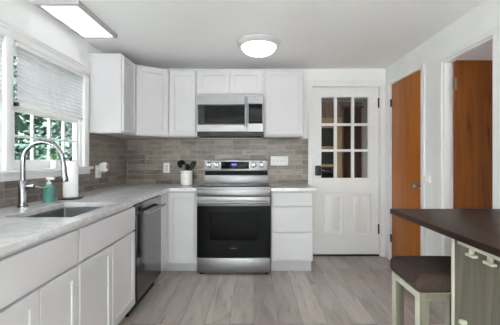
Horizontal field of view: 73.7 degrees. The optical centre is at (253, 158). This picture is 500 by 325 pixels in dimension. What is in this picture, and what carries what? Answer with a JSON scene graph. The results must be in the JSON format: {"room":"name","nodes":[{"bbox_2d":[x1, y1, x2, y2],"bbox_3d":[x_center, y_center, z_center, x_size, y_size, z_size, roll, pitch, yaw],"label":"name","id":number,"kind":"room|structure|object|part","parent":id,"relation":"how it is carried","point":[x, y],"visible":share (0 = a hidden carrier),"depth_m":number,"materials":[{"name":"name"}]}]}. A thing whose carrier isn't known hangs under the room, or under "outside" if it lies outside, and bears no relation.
{"room":"kitchen","nodes":[
{"label":"kitchen","id":0,"kind":"room"},
{"bbox_2d":[0,0,125,208],"bbox_3d":[-1.628,0.050,0.620,0.090,2.320,7.240,0,0,0],"label":"wall","id":1,"kind":"structure","parent":0,"point":[23,14],"depth_m":2.56,"materials":[{"name":"paint"}]},
{"bbox_2d":[0,39,1,169],"bbox_3d":[-1.624,-0.350,1.653,0.066,0.850,0.905,0,0,0],"label":"window","id":2,"kind":"structure","parent":1,"relation":"in","point":[0,39],"depth_m":2.10,"materials":[{"name":"paint"}]},
{"bbox_2d":[0,33,3,101],"bbox_3d":[-1.581,-0.561,1.657,0.033,0.423,0.857,0,0,0],"label":"window shade","id":3,"kind":"object","parent":2,"relation":"attached to","point":[1,35],"visible":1,"depth_m":2.07,"materials":[{"name":"white fabric"}]},
{"bbox_2d":[2,36,12,169],"bbox_3d":[-1.617,-0.350,2.138,0.103,0.850,0.065,0,0,0],"label":"trim","id":4,"kind":"structure","parent":1,"relation":"attached to","point":[7,43],"depth_m":2.12,"materials":[{"name":"paint"}]},
{"bbox_2d":[0,169,89,181],"bbox_3d":[-1.565,0.120,2.135,0.017,0.047,2.070,0,0,0],"label":"trim","id":5,"kind":"structure","parent":1,"relation":"attached to","point":[3,177],"depth_m":2.39,"materials":[{"name":"paint"}]},
{"bbox_2d":[0,18,91,76],"bbox_3d":[-1.563,-0.815,2.138,0.040,0.080,2.075,0,0,0],"label":"trim","id":6,"kind":"structure","parent":1,"relation":"attached to","point":[7,29],"depth_m":2.43,"materials":[{"name":"paint"}]},
{"bbox_2d":[0,166,93,174],"bbox_3d":[-1.598,0.086,2.140,0.140,0.022,2.080,0,0,0],"label":"trim","id":7,"kind":"structure","parent":1,"relation":"attached to","point":[87,167],"depth_m":2.35,"materials":[{"name":"paint"}]},
{"bbox_2d":[47,149,58,167],"bbox_3d":[-1.560,-0.004,2.599,0.088,0.157,0.142,0,0,0],"label":"potted plant","id":8,"kind":"object","parent":7,"relation":"on","point":[53,163],"visible":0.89,"depth_m":2.58,"materials":[{"name":"green plant"}]},
{"bbox_3d":[-1.562,0.042,2.600,0.060,0.066,0.060,0,0,0],"label":"pot","id":9,"kind":"part","parent":8,"relation":"part of","materials":[{"name":"white ceramic"}]},
{"bbox_2d":[13,41,81,169],"bbox_3d":[-1.624,-0.350,2.623,0.066,0.850,0.905,0,0,0],"label":"window","id":10,"kind":"structure","parent":1,"relation":"in","point":[30,164],"depth_m":2.59,"materials":[{"name":"paint"}]},
{"bbox_3d":[-1.648,-0.544,2.623,0.018,0.419,0.853,0,0,0],"label":"sash","id":11,"kind":"part","parent":10,"relation":"part of","materials":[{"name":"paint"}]},
{"bbox_3d":[-1.614,-0.154,2.623,0.018,0.416,0.853,0,0,0],"label":"sash","id":12,"kind":"part","parent":10,"relation":"part of","materials":[{"name":"paint"}]},
{"bbox_2d":[13,42,83,119],"bbox_3d":[-1.581,-0.561,2.639,0.033,0.423,0.859,0,0,0],"label":"window shade","id":13,"kind":"object","parent":10,"relation":"attached to","point":[45,84],"visible":1,"depth_m":2.54,"materials":[{"name":"white fabric"}]},
{"bbox_3d":[-1.583,-0.365,2.640,0.028,0.026,0.853,0,0,0],"label":"rail","id":14,"kind":"part","parent":13,"relation":"part of","materials":[{"name":"white fabric"}]},
{"bbox_2d":[0,133,125,207],"bbox_3d":[-1.579,0.033,2.590,0.008,0.555,3.060,0,0,0],"label":"backsplash","id":15,"kind":"structure","parent":1,"relation":"attached to","point":[111,150],"depth_m":3.29,"materials":[{"name":"grey tile"}]},
{"bbox_2d":[83,74,88,166],"bbox_3d":[-1.573,-0.356,3.120,0.020,0.862,0.090,0,0,0],"label":"trim","id":16,"kind":"structure","parent":1,"relation":"attached to","point":[86,78],"depth_m":3.10,"materials":[{"name":"paint"}]},
{"bbox_2d":[95,165,100,177],"bbox_3d":[-1.570,0.132,3.365,0.008,0.128,0.120,0,0,0],"label":"wall outlet","id":17,"kind":"object","parent":1,"relation":"attached to","point":[97,172],"visible":0.85,"depth_m":3.34,"materials":[{"name":"white plastic"}]},
{"bbox_2d":[98,162,108,173],"bbox_3d":[-1.528,0.096,3.385,0.083,0.120,0.104,0,0,0],"label":"plug","id":18,"kind":"object","parent":17,"relation":"attached to","point":[103,167],"visible":1,"depth_m":3.35,"materials":[{"name":"white plastic"}]},
{"bbox_2d":[89,53,135,134],"bbox_3d":[-1.414,-0.626,3.366,0.336,0.759,0.358,0,0,0],"label":"upper cabinet","id":19,"kind":"object","parent":1,"relation":"attached to","point":[112,79],"visible":0.97,"depth_m":3.19,"materials":[{"name":"paint"}]},
{"bbox_3d":[-1.258,-0.624,3.365,0.024,0.724,0.341,0,0,0],"label":"door","id":20,"kind":"part","parent":19,"relation":"part of","materials":[{"name":"paint"}]},
{"bbox_2d":[197,96,263,137],"bbox_3d":[-0.265,-0.475,3.875,0.742,0.447,0.467,0,0,0],"label":"microwave","id":21,"kind":"object","parent":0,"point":[217,116],"visible":1,"depth_m":3.70,"materials":[{"name":"metal"}]},
{"bbox_3d":[-0.355,-0.499,3.715,0.562,0.399,0.030,0,0,0],"label":"door","id":22,"kind":"part","parent":21,"relation":"part of","materials":[{"name":"metal"}]},
{"bbox_3d":[-0.092,-0.508,3.657,0.025,0.338,0.031,0,0,0],"label":"handle","id":23,"kind":"part","parent":21,"relation":"part of","materials":[{"name":"metal"}]},
{"bbox_3d":[0.017,-0.499,3.715,0.178,0.399,0.030,0,0,0],"label":"control panel","id":24,"kind":"part","parent":21,"relation":"part of","materials":[{"name":"metal"}]},
{"bbox_2d":[29,0,492,98],"bbox_3d":[1.409,-1.160,1.550,6.383,0.100,9.500,0,0,0],"label":"ceiling","id":25,"kind":"structure","parent":0,"point":[164,34],"depth_m":2.89,"materials":[{"name":"paint"}]},
{"bbox_2d":[34,0,116,37],"bbox_3d":[-1.380,-1.093,2.660,0.310,0.033,0.660,0,0,0],"label":"ceiling light","id":26,"kind":"object","parent":25,"relation":"in","point":[73,14],"visible":1,"depth_m":2.56,"materials":[{"name":"white plastic"}]},
{"bbox_2d":[237,34,280,57],"bbox_3d":[0.045,-1.035,3.170,0.416,0.150,0.416,0,0,0],"label":"dome light","id":27,"kind":"object","parent":25,"relation":"attached to","point":[254,45],"visible":1,"depth_m":3.05,"materials":[{"name":"white glass"}]},
{"bbox_3d":[0.045,-1.018,3.170,0.332,0.083,0.332,0,0,0],"label":"lamp shade","id":28,"kind":"part","parent":27,"relation":"part of","materials":[{"name":"white glass"}]},
{"bbox_2d":[168,69,385,138],"bbox_3d":[0.054,0.050,4.180,3.275,2.320,0.120,0,0,0],"label":"wall","id":29,"kind":"structure","parent":0,"point":[309,74],"depth_m":4.12,"materials":[{"name":"paint"}]},
{"bbox_2d":[107,64,175,138],"bbox_3d":[-1.274,-0.626,3.829,0.617,0.759,0.581,0,0,0],"label":"upper cabinet","id":30,"kind":"object","parent":29,"relation":"attached to","point":[152,83],"visible":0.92,"depth_m":3.65,"materials":[{"name":"paint"}]},
{"bbox_3d":[-1.112,-0.624,3.652,0.353,0.724,0.022,0,0,-37],"label":"door","id":31,"kind":"part","parent":30,"relation":"part of","materials":[{"name":"paint"}]},
{"bbox_2d":[163,163,169,172],"bbox_3d":[-1.078,0.114,4.107,0.076,0.122,0.008,0,0,0],"label":"wall outlet","id":32,"kind":"object","parent":29,"relation":"attached to","point":[166,166],"visible":1,"depth_m":4.11,"materials":[{"name":"white plastic"}]},
{"bbox_2d":[169,70,201,138],"bbox_3d":[-0.805,-0.626,3.935,0.322,0.759,0.368,0,0,0],"label":"upper cabinet","id":33,"kind":"object","parent":29,"relation":"attached to","point":[182,83],"visible":0.96,"depth_m":3.76,"materials":[{"name":"paint"}]},
{"bbox_2d":[126,139,307,183],"bbox_3d":[-0.453,0.033,4.116,2.242,0.555,0.008,0,0,0],"label":"backsplash","id":34,"kind":"structure","parent":29,"relation":"attached to","point":[145,158],"depth_m":4.11,"materials":[{"name":"grey tile"}]},
{"bbox_2d":[197,70,263,95],"bbox_3d":[-0.265,-0.855,3.935,0.754,0.302,0.368,0,0,0],"label":"upper cabinet","id":35,"kind":"object","parent":29,"relation":"attached to","point":[209,82],"visible":0.93,"depth_m":3.76,"materials":[{"name":"paint"}]},
{"bbox_3d":[-0.454,-0.859,3.762,0.353,0.254,0.022,0,0,0],"label":"door","id":36,"kind":"part","parent":35,"relation":"part of","materials":[{"name":"paint"}]},
{"bbox_3d":[-0.088,-0.859,3.762,0.348,0.254,0.022,0,0,0],"label":"door","id":37,"kind":"part","parent":35,"relation":"part of","materials":[{"name":"paint"}]},
{"bbox_2d":[271,156,287,165],"bbox_3d":[0.313,0.031,4.102,0.196,0.111,0.018,0,0,0],"label":"light switch","id":38,"kind":"object","parent":29,"relation":"attached to","point":[275,160],"visible":1,"depth_m":4.09,"materials":[{"name":"white plastic"}]},
{"bbox_2d":[263,70,303,138],"bbox_3d":[0.338,-0.626,3.935,0.448,0.759,0.368,0,0,0],"label":"upper cabinet","id":39,"kind":"object","parent":29,"relation":"attached to","point":[283,89],"visible":0.98,"depth_m":3.76,"materials":[{"name":"paint"}]},
{"bbox_2d":[313,87,378,253],"bbox_3d":[1.147,0.153,4.133,0.838,2.073,0.098,0,0,0],"label":"door","id":40,"kind":"structure","parent":29,"relation":"in","point":[345,210],"depth_m":4.14,"materials":[{"name":"paint"}]},
{"bbox_3d":[0.969,0.688,4.154,0.182,0.425,0.012,0,0,0],"label":"raised panel","id":41,"kind":"part","parent":40,"relation":"part of","materials":[{"name":"paint"}]},
{"bbox_3d":[1.322,0.688,4.154,0.170,0.425,0.012,0,0,0],"label":"raised panel","id":42,"kind":"part","parent":40,"relation":"part of","materials":[{"name":"paint"}]},
{"bbox_2d":[313,254,378,255],"bbox_3d":[1.140,1.202,4.180,0.826,0.016,0.112,0,0,0],"label":"trim","id":43,"kind":"structure","parent":29,"relation":"attached to","point":[313,254],"depth_m":4.13,"materials":[{"name":"black metal"}]},
{"bbox_2d":[308,80,385,256],"bbox_3d":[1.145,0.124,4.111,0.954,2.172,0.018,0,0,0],"label":"trim","id":44,"kind":"structure","parent":29,"relation":"attached to","point":[311,83],"depth_m":4.10,"materials":[{"name":"paint"}]},
{"bbox_2d":[118,256,444,324],"bbox_3d":[-0.043,1.260,0.525,3.479,0.100,7.450,0,0,0],"label":"floor","id":45,"kind":"structure","parent":0,"point":[337,290],"depth_m":2.88,"materials":[{"name":"grey wood"}]},
{"bbox_2d":[0,228,77,324],"bbox_3d":[-1.236,0.776,1.403,0.671,0.868,0.626,0,0,0],"label":"base cabinet","id":46,"kind":"object","parent":45,"relation":"on","point":[39,280],"visible":0.96,"depth_m":1.42,"materials":[{"name":"paint"}]},
{"bbox_3d":[-0.911,0.825,1.248,0.022,0.550,0.302,0,0,0],"label":"door","id":47,"kind":"part","parent":46,"relation":"part of","materials":[{"name":"paint"}]},
{"bbox_3d":[-0.911,0.825,1.558,0.022,0.550,0.302,0,0,0],"label":"door","id":48,"kind":"part","parent":46,"relation":"part of","materials":[{"name":"paint"}]},
{"bbox_2d":[75,205,134,324],"bbox_3d":[-1.236,0.776,2.127,0.671,0.868,0.815,0,0,0],"label":"base cabinet","id":49,"kind":"object","parent":45,"relation":"on","point":[106,244],"visible":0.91,"depth_m":2.05,"materials":[{"name":"paint"}]},
{"bbox_3d":[-0.911,0.825,1.925,0.022,0.550,0.397,0,0,0],"label":"door","id":50,"kind":"part","parent":49,"relation":"part of","materials":[{"name":"paint"}]},
{"bbox_3d":[-0.911,0.451,2.127,0.022,0.171,0.801,0,0,0],"label":"drawer","id":51,"kind":"part","parent":49,"relation":"part of","materials":[{"name":"paint"}]},
{"bbox_3d":[-0.911,0.825,2.329,0.022,0.550,0.397,0,0,0],"label":"door","id":52,"kind":"part","parent":49,"relation":"part of","materials":[{"name":"paint"}]},
{"bbox_2d":[125,195,165,316],"bbox_3d":[-1.166,0.777,2.872,0.668,0.866,0.658,0,0,0],"label":"dishwasher","id":53,"kind":"object","parent":45,"relation":"on","point":[147,230],"visible":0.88,"depth_m":2.78,"materials":[{"name":"metal"}]},
{"bbox_3d":[-0.907,0.724,2.872,0.030,0.743,0.654,0,0,0],"label":"door","id":54,"kind":"part","parent":53,"relation":"part of","materials":[{"name":"metal"}]},
{"bbox_3d":[-0.845,0.435,2.912,0.026,0.026,0.486,0,0,0],"label":"handle","id":55,"kind":"part","parent":53,"relation":"part of","materials":[{"name":"metal"}]},
{"bbox_2d":[161,191,196,271],"bbox_3d":[-1.087,0.776,3.659,0.969,0.868,0.901,0,0,0],"label":"base cabinet","id":56,"kind":"object","parent":45,"relation":"on","point":[179,215],"visible":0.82,"depth_m":3.51,"materials":[{"name":"paint"}]},
{"bbox_2d":[0,184,201,255],"bbox_3d":[-1.087,0.326,2.585,0.974,0.032,3.050,0,0,0],"label":"countertop","id":57,"kind":"structure","parent":56,"relation":"on","point":[17,230],"depth_m":2.01,"materials":[{"name":"grey stone"}]},
{"bbox_2d":[17,140,68,207],"bbox_3d":[-1.344,0.095,2.123,0.319,0.429,0.062,0,0,0],"label":"faucet","id":58,"kind":"object","parent":57,"relation":"on","point":[23,186],"visible":1,"depth_m":2.11,"materials":[{"name":"silver metal"}]},
{"bbox_3d":[-1.423,0.180,2.123,0.053,0.030,0.030,0,0,0],"label":"handle","id":59,"kind":"part","parent":58,"relation":"part of","materials":[{"name":"silver metal"}]},
{"bbox_2d":[43,177,54,202],"bbox_3d":[-1.447,0.222,2.352,0.076,0.176,0.076,0,0,0],"label":"soap dispenser","id":60,"kind":"object","parent":57,"relation":"on","point":[49,193],"visible":0.96,"depth_m":2.33,"materials":[{"name":"teal plastic"}]},
{"bbox_2d":[27,207,101,216],"bbox_3d":[-1.149,0.443,2.052,0.401,0.200,0.618,0,0,0],"label":"sink","id":61,"kind":"object","parent":57,"relation":"in","point":[64,211],"visible":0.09,"depth_m":2.34,"materials":[{"name":"metal"}]},
{"bbox_2d":[58,157,82,199],"bbox_3d":[-1.415,0.148,2.572,0.176,0.323,0.176,0,0,0],"label":"paper towel holder","id":62,"kind":"object","parent":57,"relation":"on","point":[70,158],"visible":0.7,"depth_m":2.53,"materials":[{"name":"black metal"}]},
{"bbox_2d":[63,161,77,197],"bbox_3d":[-1.415,0.159,2.572,0.106,0.275,0.106,0,0,0],"label":"paper towel roll","id":63,"kind":"object","parent":62,"relation":"on","point":[70,188],"visible":0.87,"depth_m":2.53,"materials":[{"name":"white paper"}]},
{"bbox_2d":[180,170,192,184],"bbox_3d":[-0.800,0.227,3.955,0.142,0.166,0.142,0,0,0],"label":"utensil crock","id":64,"kind":"object","parent":57,"relation":"on","point":[186,176],"visible":0.98,"depth_m":3.90,"materials":[{"name":"white ceramic"}]},
{"bbox_2d":[177,160,184,170],"bbox_3d":[-0.857,0.152,3.964,0.105,0.269,0.034,0,0,0],"label":"ladle","id":65,"kind":"object","parent":64,"relation":"in","point":[180,163],"visible":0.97,"depth_m":3.97,"materials":[{"name":"black plastic"}]},
{"bbox_2d":[189,161,195,170],"bbox_3d":[-0.758,0.159,3.955,0.133,0.257,0.011,0,0,0],"label":"spatula","id":66,"kind":"object","parent":64,"relation":"in","point":[192,164],"visible":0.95,"depth_m":3.96,"materials":[{"name":"black plastic"}]},
{"bbox_3d":[-0.911,0.729,3.358,0.022,0.737,0.290,0,0,0],"label":"door","id":67,"kind":"part","parent":56,"relation":"part of","materials":[{"name":"paint"}]},
{"bbox_3d":[-0.764,0.729,3.516,0.265,0.737,0.022,0,0,0],"label":"door","id":68,"kind":"part","parent":56,"relation":"part of","materials":[{"name":"paint"}]},
{"bbox_2d":[197,160,270,273],"bbox_3d":[-0.211,0.614,3.742,0.770,1.193,0.705,0,0,0],"label":"range","id":69,"kind":"object","parent":45,"relation":"on","point":[234,199],"visible":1,"depth_m":3.46,"materials":[{"name":"metal"}]},
{"bbox_2d":[197,196,269,256],"bbox_3d":[-0.211,0.712,3.443,0.762,0.629,0.107,0,0,0],"label":"oven","id":70,"kind":"object","parent":69,"relation":"in","point":[227,226],"depth_m":3.45,"materials":[{"name":"black glass"}]},
{"bbox_3d":[-0.211,1.110,3.478,0.762,0.152,0.042,0,0,0],"label":"drawer","id":71,"kind":"part","parent":69,"relation":"part of","materials":[{"name":"metal"}]},
{"bbox_3d":[-0.211,0.310,3.461,0.770,0.028,0.016,0,0,0],"label":"trim","id":72,"kind":"part","parent":69,"relation":"part of","materials":[{"name":"metal"}]},
{"bbox_3d":[-0.211,0.349,3.486,0.770,0.078,0.038,0,0,0],"label":"panel","id":73,"kind":"part","parent":69,"relation":"part of","materials":[{"name":"metal"}]},
{"bbox_2d":[198,183,269,186],"bbox_3d":[-0.211,0.303,3.722,0.770,0.014,0.526,0,0,0],"label":"cooktop","id":74,"kind":"object","parent":69,"relation":"in","point":[205,184],"depth_m":3.65,"materials":[{"name":"silver glass"}]},
{"bbox_3d":[-0.211,0.083,4.022,0.758,0.131,0.145,0,0,0],"label":"control panel","id":75,"kind":"part","parent":69,"relation":"part of","materials":[{"name":"metal"}]},
{"bbox_3d":[-0.211,0.263,4.040,0.758,0.125,0.110,0,0,0],"label":"splash panel","id":76,"kind":"part","parent":69,"relation":"part of","materials":[{"name":"metal"}]},
{"bbox_2d":[271,191,312,270],"bbox_3d":[0.403,0.776,3.808,0.439,0.868,0.605,0,0,0],"label":"base cabinet","id":77,"kind":"object","parent":45,"relation":"on","point":[291,211],"visible":0.88,"depth_m":3.50,"materials":[{"name":"paint"}]},
{"bbox_3d":[0.405,0.922,3.516,0.419,0.276,0.022,0,0,0],"label":"drawer","id":78,"kind":"part","parent":77,"relation":"part of","materials":[{"name":"paint"}]},
{"bbox_3d":[0.405,0.641,3.516,0.419,0.258,0.022,0,0,0],"label":"drawer","id":79,"kind":"part","parent":77,"relation":"part of","materials":[{"name":"paint"}]},
{"bbox_3d":[0.405,0.427,3.516,0.419,0.141,0.022,0,0,0],"label":"drawer","id":80,"kind":"part","parent":77,"relation":"part of","materials":[{"name":"paint"}]},
{"bbox_2d":[269,184,316,190],"bbox_3d":[0.416,0.326,3.794,0.477,0.032,0.632,0,0,0],"label":"countertop","id":81,"kind":"structure","parent":77,"relation":"on","point":[274,187],"depth_m":3.56,"materials":[{"name":"grey stone"}]},
{"bbox_2d":[390,256,450,324],"bbox_3d":[0.973,0.879,1.762,0.383,0.662,0.353,0,0,0],"label":"stool","id":82,"kind":"object","parent":45,"relation":"on","point":[428,278],"visible":0.56,"depth_m":1.69,"materials":[{"name":"brown fabric"}]},
{"bbox_3d":[0.820,0.946,1.900,0.050,0.529,0.050,0,0,0],"label":"leg","id":83,"kind":"part","parent":82,"relation":"part of","materials":[{"name":"beige paint"}]},
{"bbox_3d":[0.973,0.599,1.762,0.383,0.101,0.353,0,0,0],"label":"seat","id":84,"kind":"part","parent":82,"relation":"part of","materials":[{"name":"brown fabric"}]},
{"bbox_3d":[0.820,0.946,1.625,0.050,0.529,0.050,0,0,0],"label":"leg","id":85,"kind":"part","parent":82,"relation":"part of","materials":[{"name":"beige paint"}]},
{"bbox_3d":[1.125,0.946,1.900,0.050,0.529,0.050,0,0,0],"label":"leg","id":86,"kind":"part","parent":82,"relation":"part of","materials":[{"name":"beige paint"}]},
{"bbox_2d":[390,209,499,324],"bbox_3d":[1.200,0.753,1.107,0.800,0.914,1.715,0,0,0],"label":"kitchen island","id":87,"kind":"object","parent":45,"relation":"on","point":[474,234],"visible":1,"depth_m":1.44,"materials":[{"name":"brown wood"}]},
{"bbox_3d":[0.938,0.767,1.560,0.024,0.885,0.017,0,0,0],"label":"corner post","id":88,"kind":"part","parent":87,"relation":"part of","materials":[{"name":"beige paint"}]},
{"bbox_3d":[0.919,0.410,1.410,0.022,0.011,0.052,0,0,0],"label":"rack rail","id":89,"kind":"part","parent":87,"relation":"part of","materials":[{"name":"beige paint"}]},
{"bbox_3d":[0.919,0.410,1.300,0.022,0.011,0.052,0,0,0],"label":"rack rail","id":90,"kind":"part","parent":87,"relation":"part of","materials":[{"name":"beige paint"}]},
{"bbox_3d":[0.921,0.395,1.300,0.015,0.020,0.018,0,0,0],"label":"rack stem","id":91,"kind":"part","parent":87,"relation":"part of","materials":[{"name":"beige paint"}]},
{"bbox_2d":[321,102,361,177],"bbox_3d":[1.650,0.050,6.225,3.300,2.320,0.050,0,0,0],"label":"wall","id":92,"kind":"structure","parent":0,"point":[326,107],"depth_m":6.20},
{"bbox_2d":[321,118,341,177],"bbox_3d":[1.215,0.228,6.174,0.830,1.965,0.050,0,0,0],"label":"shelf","id":93,"kind":"structure","parent":92,"relation":"in","point":[326,131],"depth_m":6.17,"materials":[{"name":"beige wood"}]},
{"bbox_3d":[1.215,-0.037,6.173,0.590,1.075,0.006,0,0,0],"label":"pane","id":94,"kind":"part","parent":93,"relation":"part of","materials":[{"name":"black glass"}]},
{"bbox_2d":[321,99,366,101],"bbox_3d":[1.600,-1.080,6.185,3.160,0.056,0.030,0,0,0],"label":"trim","id":95,"kind":"structure","parent":92,"relation":"attached to","point":[322,100],"depth_m":6.17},
{"bbox_2d":[342,106,363,177],"bbox_3d":[1.820,0.099,6.159,0.400,2.122,0.082,0,0,0],"label":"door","id":96,"kind":"structure","parent":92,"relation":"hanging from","point":[347,109],"depth_m":6.14,"materials":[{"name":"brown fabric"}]},
{"bbox_3d":[1.820,-0.950,6.140,0.400,0.024,0.024,0,0,0],"label":"rod","id":97,"kind":"part","parent":96,"relation":"part of","materials":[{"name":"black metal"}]},
{"bbox_2d":[362,102,366,177],"bbox_3d":[2.050,0.080,6.190,0.100,2.260,0.020,0,0,0],"label":"trim","id":98,"kind":"structure","parent":92,"relation":"attached to","point":[364,110],"depth_m":6.18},
{"bbox_2d":[386,0,499,257],"bbox_3d":[1.659,0.050,0.560,0.066,2.320,7.120,0,0,0],"label":"wall","id":99,"kind":"structure","parent":0,"point":[484,17],"depth_m":3.04,"materials":[{"name":"paint"}]},
{"bbox_2d":[385,83,390,259],"bbox_3d":[1.620,0.152,4.030,0.012,2.115,0.140,0,0,0],"label":"trim","id":100,"kind":"structure","parent":99,"relation":"attached to","point":[387,86],"depth_m":4.03,"materials":[{"name":"paint"}]},
{"bbox_2d":[390,70,419,256],"bbox_3d":[1.615,0.164,3.592,0.102,2.069,0.724,0,0,0],"label":"door","id":101,"kind":"structure","parent":99,"relation":"in","point":[405,101],"depth_m":3.61,"materials":[{"name":"orange wood"}]},
{"bbox_2d":[390,66,419,84],"bbox_3d":[1.620,-0.890,3.593,0.012,0.030,0.734,0,0,0],"label":"trim","id":102,"kind":"structure","parent":99,"relation":"attached to","point":[418,67],"depth_m":3.55,"materials":[{"name":"paint"}]},
{"bbox_2d":[420,63,424,255],"bbox_3d":[1.618,0.152,3.196,0.016,2.115,0.061,0,0,0],"label":"trim","id":103,"kind":"structure","parent":99,"relation":"attached to","point":[422,66],"depth_m":3.19,"materials":[{"name":"paint"}]},
{"bbox_2d":[424,175,430,182],"bbox_3d":[1.613,0.191,3.103,0.026,0.068,0.103,0,0,0],"label":"light switch","id":104,"kind":"object","parent":99,"relation":"attached to","point":[427,178],"visible":1,"depth_m":3.08,"materials":[{"name":"white plastic"}]},
{"bbox_2d":[433,24,499,255],"bbox_3d":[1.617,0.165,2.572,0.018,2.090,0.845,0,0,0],"label":"trim","id":105,"kind":"structure","parent":99,"relation":"attached to","point":[495,32],"depth_m":2.87,"materials":[{"name":"paint"}]},
{"bbox_2d":[453,60,492,208],"bbox_3d":[2.034,0.186,2.809,0.732,2.023,0.054,0,0,0],"label":"door","id":106,"kind":"structure","parent":99,"relation":"in","point":[472,79],"depth_m":2.80,"materials":[{"name":"brown wood"}]},
{"bbox_2d":[452,66,452,208],"bbox_3d":[3.146,0.050,4.060,2.908,2.320,0.080,0,0,0],"label":"wall","id":107,"kind":"structure","parent":0,"point":[452,66],"depth_m":4.02,"materials":[{"name":"paint"}]},
{"label":"outside","id":108,"kind":"structure","parent":0,"visible":0},
{"bbox_3d":[-7.901,1.660,1.000,12.197,0.100,30.000,0,0,0],"label":"ground","id":109,"kind":"structure","parent":108,"visible":0},
{"bbox_2d":[13,56,58,159],"bbox_3d":[-3.879,-0.162,4.518,1.916,3.555,1.983,0,0,0],"label":"tree","id":110,"kind":"object","parent":109,"relation":"on","point":[18,119],"visible":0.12,"depth_m":4.81,"materials":[{"name":"green plant"}]},
{"bbox_2d":[13,59,72,159],"bbox_3d":[-4.374,-0.250,6.347,1.729,3.731,1.788,0,0,0],"label":"tree","id":111,"kind":"object","parent":109,"relation":"on","point":[36,126],"visible":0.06,"depth_m":6.25,"materials":[{"name":"green plant"}]},
{"bbox_2d":[36,122,72,159],"bbox_3d":[-5.275,-0.318,8.526,1.542,3.867,1.587,0,0,-9],"label":"tree","id":112,"kind":"object","parent":109,"relation":"on","point":[67,129],"visible":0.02,"depth_m":8.52,"materials":[{"name":"green plant"}]},
{"bbox_2d":[59,123,72,158],"bbox_3d":[-6.050,-1.090,14.100,4.700,5.400,3.400,0,0,0],"label":"house","id":113,"kind":"structure","parent":109,"relation":"on","point":[71,133],"depth_m":12.60,"materials":[{"name":"grey"}]}
]}

